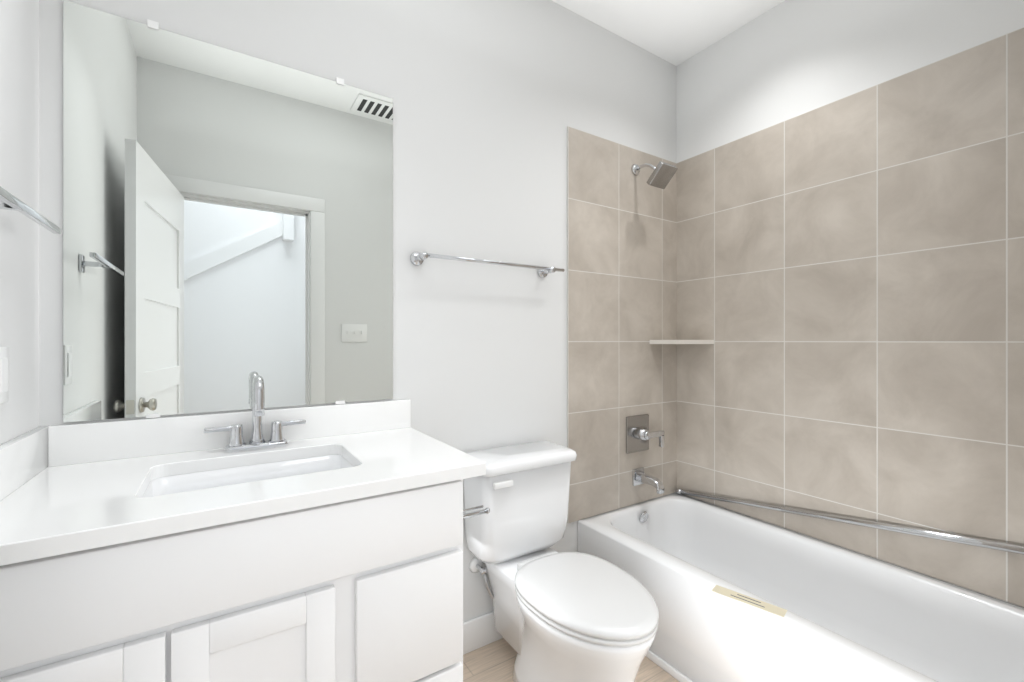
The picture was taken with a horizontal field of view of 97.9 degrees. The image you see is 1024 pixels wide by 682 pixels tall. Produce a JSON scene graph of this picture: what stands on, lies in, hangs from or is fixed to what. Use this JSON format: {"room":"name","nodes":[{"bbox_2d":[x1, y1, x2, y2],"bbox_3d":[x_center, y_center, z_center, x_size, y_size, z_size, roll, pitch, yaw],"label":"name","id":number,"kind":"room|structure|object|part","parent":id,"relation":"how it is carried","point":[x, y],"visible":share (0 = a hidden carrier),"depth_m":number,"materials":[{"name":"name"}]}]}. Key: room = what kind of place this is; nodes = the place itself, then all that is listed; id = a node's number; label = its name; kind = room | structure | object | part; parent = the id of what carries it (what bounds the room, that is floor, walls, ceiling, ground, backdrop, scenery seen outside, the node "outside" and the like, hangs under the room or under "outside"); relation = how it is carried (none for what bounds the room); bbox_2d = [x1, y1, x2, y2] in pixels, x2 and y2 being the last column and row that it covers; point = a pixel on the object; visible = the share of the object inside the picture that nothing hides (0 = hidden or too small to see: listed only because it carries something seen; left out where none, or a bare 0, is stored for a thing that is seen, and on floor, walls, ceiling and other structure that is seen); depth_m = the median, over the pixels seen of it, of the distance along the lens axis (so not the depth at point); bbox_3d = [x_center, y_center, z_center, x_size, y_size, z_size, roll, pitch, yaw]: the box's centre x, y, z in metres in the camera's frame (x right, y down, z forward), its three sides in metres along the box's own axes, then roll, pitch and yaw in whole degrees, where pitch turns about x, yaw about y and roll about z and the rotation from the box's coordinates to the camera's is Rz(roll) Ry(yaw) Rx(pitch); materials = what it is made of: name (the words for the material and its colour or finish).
{"room":"bathroom","nodes":[
{"label":"bathroom","id":0,"kind":"room"},
{"bbox_2d":[0,0,38,444],"bbox_3d":[-0.779,-0.148,0.386,0.120,2.740,1.644,0,0,-33],"label":"wall","id":1,"kind":"structure","parent":0,"point":[19,180],"depth_m":1.00,"materials":[{"name":"white paint"}]},
{"bbox_2d":[0,347,8,402],"bbox_3d":[-1.041,0.070,0.909,0.008,0.115,0.070,0,0,-33],"label":"outlet","id":2,"kind":"object","parent":1,"relation":"attached to","point":[4,374],"visible":0.98,"depth_m":0.91,"materials":[{"name":"white plastic"}]},
{"bbox_2d":[0,186,60,233],"bbox_3d":[-0.931,-0.248,0.802,0.076,0.056,0.440,0,0,-33],"label":"towel bar","id":3,"kind":"object","parent":1,"relation":"attached to","point":[9,201],"visible":1,"depth_m":0.83,"materials":[{"name":"silver metal"}]},
{"bbox_3d":[-0.929,-0.248,0.804,0.068,0.016,0.016,0,0,-33],"label":"post","id":4,"kind":"part","parent":3,"relation":"part of","materials":[{"name":"silver metal"}]},
{"bbox_2d":[39,0,675,621],"bbox_3d":[-0.167,-0.148,1.835,2.725,2.740,0.120,0,0,-33],"label":"wall","id":5,"kind":"structure","parent":0,"point":[493,100],"depth_m":1.75,"materials":[{"name":"white paint"}]},
{"bbox_2d":[63,0,392,421],"bbox_3d":[-0.781,-0.334,1.359,0.847,1.088,0.008,0,0,-33],"label":"mirror","id":6,"kind":"object","parent":5,"relation":"attached to","point":[227,226],"visible":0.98,"depth_m":1.30,"materials":[{"name":"clear glass"}]},
{"bbox_2d":[48,399,410,466],"bbox_3d":[-0.762,0.262,1.364,0.932,0.100,0.020,0,0,-33],"label":"backsplash","id":7,"kind":"structure","parent":5,"relation":"attached to","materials":[{"name":"white stone"}]},
{"bbox_2d":[463,611,502,654],"bbox_3d":[-0.053,1.162,1.829,0.855,0.120,0.013,0,0,-33],"label":"baseboard","id":8,"kind":"structure","parent":5,"relation":"attached to","point":[479,631],"depth_m":1.77,"materials":[{"name":"white paint"}]},
{"bbox_2d":[410,252,564,277],"bbox_3d":[-0.071,-0.303,1.777,0.668,0.052,0.082,0,0,-33],"label":"towel bar","id":9,"kind":"object","parent":5,"relation":"attached to","point":[417,258],"visible":1,"depth_m":1.70,"materials":[{"name":"silver metal"}]},
{"bbox_3d":[-0.333,-0.303,1.615,0.024,0.024,0.048,0,0,-33],"label":"post","id":10,"kind":"part","parent":9,"relation":"part of","materials":[{"name":"silver metal"}]},
{"bbox_3d":[0.151,-0.303,1.929,0.024,0.024,0.048,0,0,-33],"label":"post","id":11,"kind":"part","parent":9,"relation":"part of","materials":[{"name":"silver metal"}]},
{"bbox_2d":[567,126,676,522],"bbox_3d":[0.582,-0.074,2.245,0.782,1.808,0.008,0,0,-33],"label":"tile","id":12,"kind":"structure","parent":5,"relation":"attached to","point":[621,265],"depth_m":2.20,"materials":[{"name":"beige tile"}]},
{"bbox_2d":[626,414,663,453],"bbox_3d":[0.675,0.472,2.255,0.202,0.185,0.076,0,0,-33],"label":"shower valve","id":13,"kind":"object","parent":12,"relation":"attached to","point":[639,435],"visible":1,"depth_m":2.25,"materials":[{"name":"silver metal"}]},
{"bbox_3d":[0.641,0.472,2.273,0.165,0.185,0.008,0,0,-33],"label":"plate","id":14,"kind":"part","parent":13,"relation":"part of","materials":[{"name":"silver metal"}]},
{"bbox_3d":[0.725,0.472,2.254,0.119,0.028,0.020,0,0,-33],"label":"lever","id":15,"kind":"part","parent":13,"relation":"part of","materials":[{"name":"silver metal"}]},
{"bbox_2d":[632,467,663,493],"bbox_3d":[0.684,0.695,2.216,0.078,0.091,0.150,0,0,-33],"label":"tub spout","id":16,"kind":"object","parent":12,"relation":"attached to","point":[639,476],"visible":1,"depth_m":2.22,"materials":[{"name":"silver metal"}]},
{"bbox_3d":[0.646,0.692,2.276,0.078,0.084,0.010,0,0,-33],"label":"plate","id":17,"kind":"part","parent":16,"relation":"part of","materials":[{"name":"silver metal"}]},
{"bbox_2d":[656,487,662,493],"bbox_3d":[0.717,0.726,2.167,0.030,0.028,0.032,0,0,-33],"label":"outlet","id":18,"kind":"object","parent":16,"relation":"attached to","point":[659,490],"depth_m":2.15,"materials":[{"name":"silver metal"}]},
{"bbox_2d":[631,161,677,188],"bbox_3d":[0.686,-0.823,2.180,0.112,0.158,0.214,0,0,-33],"label":"shower head","id":19,"kind":"object","parent":12,"relation":"attached to","point":[662,174],"visible":1,"depth_m":2.12},
{"bbox_3d":[0.668,-0.849,2.208,0.017,0.070,0.140,0,0,-33],"label":"arm","id":20,"kind":"part","parent":19,"relation":"part of"},
{"bbox_2d":[650,340,713,343],"bbox_3d":[0.873,0.005,2.296,0.222,0.022,0.222,0,0,-33],"label":"corner shelf","id":21,"kind":"object","parent":5,"relation":"attached to","point":[681,341],"visible":1,"depth_m":2.28,"materials":[{"name":"beige stone"}]},
{"bbox_2d":[463,638,678,681],"bbox_3d":[0.281,1.247,1.146,2.725,0.050,1.764,0,0,-33],"label":"floor","id":22,"kind":"structure","parent":0,"point":[493,661],"depth_m":1.67,"materials":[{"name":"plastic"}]},
{"bbox_2d":[0,375,489,681],"bbox_3d":[-0.556,0.660,1.169,1.104,1.124,0.571,0,0,-33],"label":"bathroom vanity","id":23,"kind":"object","parent":22,"relation":"on","point":[260,543],"visible":1,"depth_m":0.94,"materials":[{"name":"white paint"}]},
{"bbox_3d":[-0.751,0.563,0.736,0.169,0.058,0.018,0,0,-33],"label":"door rail","id":24,"kind":"part","parent":23,"relation":"part of","materials":[{"name":"white paint"}]},
{"bbox_3d":[-0.754,0.810,0.740,0.175,0.443,0.010,0,0,-33],"label":"door panel","id":25,"kind":"part","parent":23,"relation":"part of","materials":[{"name":"white paint"}]},
{"bbox_2d":[0,426,486,584],"bbox_3d":[-0.620,0.328,1.128,0.952,0.032,0.571,0,0,-33],"label":"countertop","id":26,"kind":"structure","parent":23,"relation":"on","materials":[{"name":"white stone"}]},
{"bbox_2d":[203,375,305,452],"bbox_3d":[-0.727,0.205,1.276,0.258,0.214,0.122,0,0,-33],"label":"faucet","id":27,"kind":"object","parent":26,"relation":"on","point":[257,443],"depth_m":1.28,"materials":[{"name":"silver metal"}]},
{"bbox_3d":[-0.509,0.810,0.899,0.174,0.443,0.010,0,0,-33],"label":"door panel","id":28,"kind":"part","parent":23,"relation":"part of","materials":[{"name":"white paint"}]},
{"bbox_3d":[-0.506,0.563,0.895,0.168,0.058,0.018,0,0,-33],"label":"door rail","id":29,"kind":"part","parent":23,"relation":"part of","materials":[{"name":"white paint"}]},
{"bbox_3d":[-0.239,0.955,1.068,0.262,0.265,0.018,0,0,-33],"label":"drawer","id":30,"kind":"part","parent":23,"relation":"part of","materials":[{"name":"white paint"}]},
{"bbox_3d":[-0.239,0.673,1.068,0.262,0.278,0.018,0,0,-33],"label":"drawer","id":31,"kind":"part","parent":23,"relation":"part of","materials":[{"name":"white paint"}]},
{"bbox_2d":[464,441,658,681],"bbox_3d":[0.167,0.828,1.533,0.431,0.788,0.748,0,0,-33],"label":"toilet","id":32,"kind":"object","parent":22,"relation":"on","point":[571,617],"visible":0.96,"depth_m":1.55,"materials":[{"name":"white ceramic"}]},
{"bbox_3d":[-0.032,0.511,1.589,0.078,0.022,0.018,0,0,-33],"label":"lever","id":33,"kind":"part","parent":32,"relation":"part of","materials":[{"name":"white plastic"}]},
{"bbox_3d":[0.025,0.652,1.752,0.408,0.350,0.198,0,0,-33],"label":"tank","id":34,"kind":"part","parent":32,"relation":"part of","materials":[{"name":"white ceramic"}]},
{"bbox_3d":[0.030,0.456,1.744,0.431,0.043,0.218,0,0,-33],"label":"tank lid","id":35,"kind":"part","parent":32,"relation":"part of","materials":[{"name":"white ceramic"}]},
{"bbox_3d":[0.208,1.026,1.469,0.369,0.392,0.583,0,0,-33],"label":"bowl","id":36,"kind":"part","parent":32,"relation":"part of","materials":[{"name":"white ceramic"}]},
{"bbox_3d":[0.238,0.797,1.424,0.377,0.028,0.488,0,0,-33],"label":"lid","id":37,"kind":"part","parent":32,"relation":"part of","materials":[{"name":"white plastic"}]},
{"bbox_3d":[0.238,0.821,1.424,0.375,0.018,0.486,0,0,-33],"label":"seat","id":38,"kind":"part","parent":32,"relation":"part of","materials":[{"name":"white plastic"}]},
{"bbox_2d":[578,493,1023,681],"bbox_3d":[1.014,1.026,1.622,0.736,0.392,1.522,0,0,-33],"label":"bathtub","id":39,"kind":"object","parent":22,"relation":"on","point":[738,597],"visible":0.79,"depth_m":1.59,"materials":[{"name":"white ceramic"}]},
{"bbox_2d":[675,489,1023,554],"bbox_3d":[1.300,0.719,1.813,0.027,0.226,1.478,0,0,-33],"label":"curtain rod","id":40,"kind":"object","parent":39,"relation":"on","point":[988,544],"visible":1,"depth_m":1.67,"materials":[{"name":"silver metal"}]},
{"bbox_2d":[552,0,784,65],"bbox_3d":[0.281,-1.543,1.146,2.725,0.050,1.764,0,0,-33],"label":"ceiling","id":41,"kind":"structure","parent":0,"point":[675,32],"depth_m":2.10,"materials":[{"name":"white paint"}]},
{"bbox_2d":[676,0,1023,607],"bbox_3d":[1.406,-0.148,1.805,0.120,2.740,1.644,0,0,-33],"label":"wall","id":42,"kind":"structure","parent":0,"point":[785,60],"depth_m":1.90,"materials":[{"name":"white paint"}]},
{"bbox_2d":[677,27,1023,606],"bbox_3d":[1.319,-0.074,1.820,0.008,1.808,1.508,0,0,-33],"label":"tile","id":43,"kind":"structure","parent":42,"relation":"attached to","point":[850,285],"depth_m":1.71,"materials":[{"name":"beige tile"}]}
]}

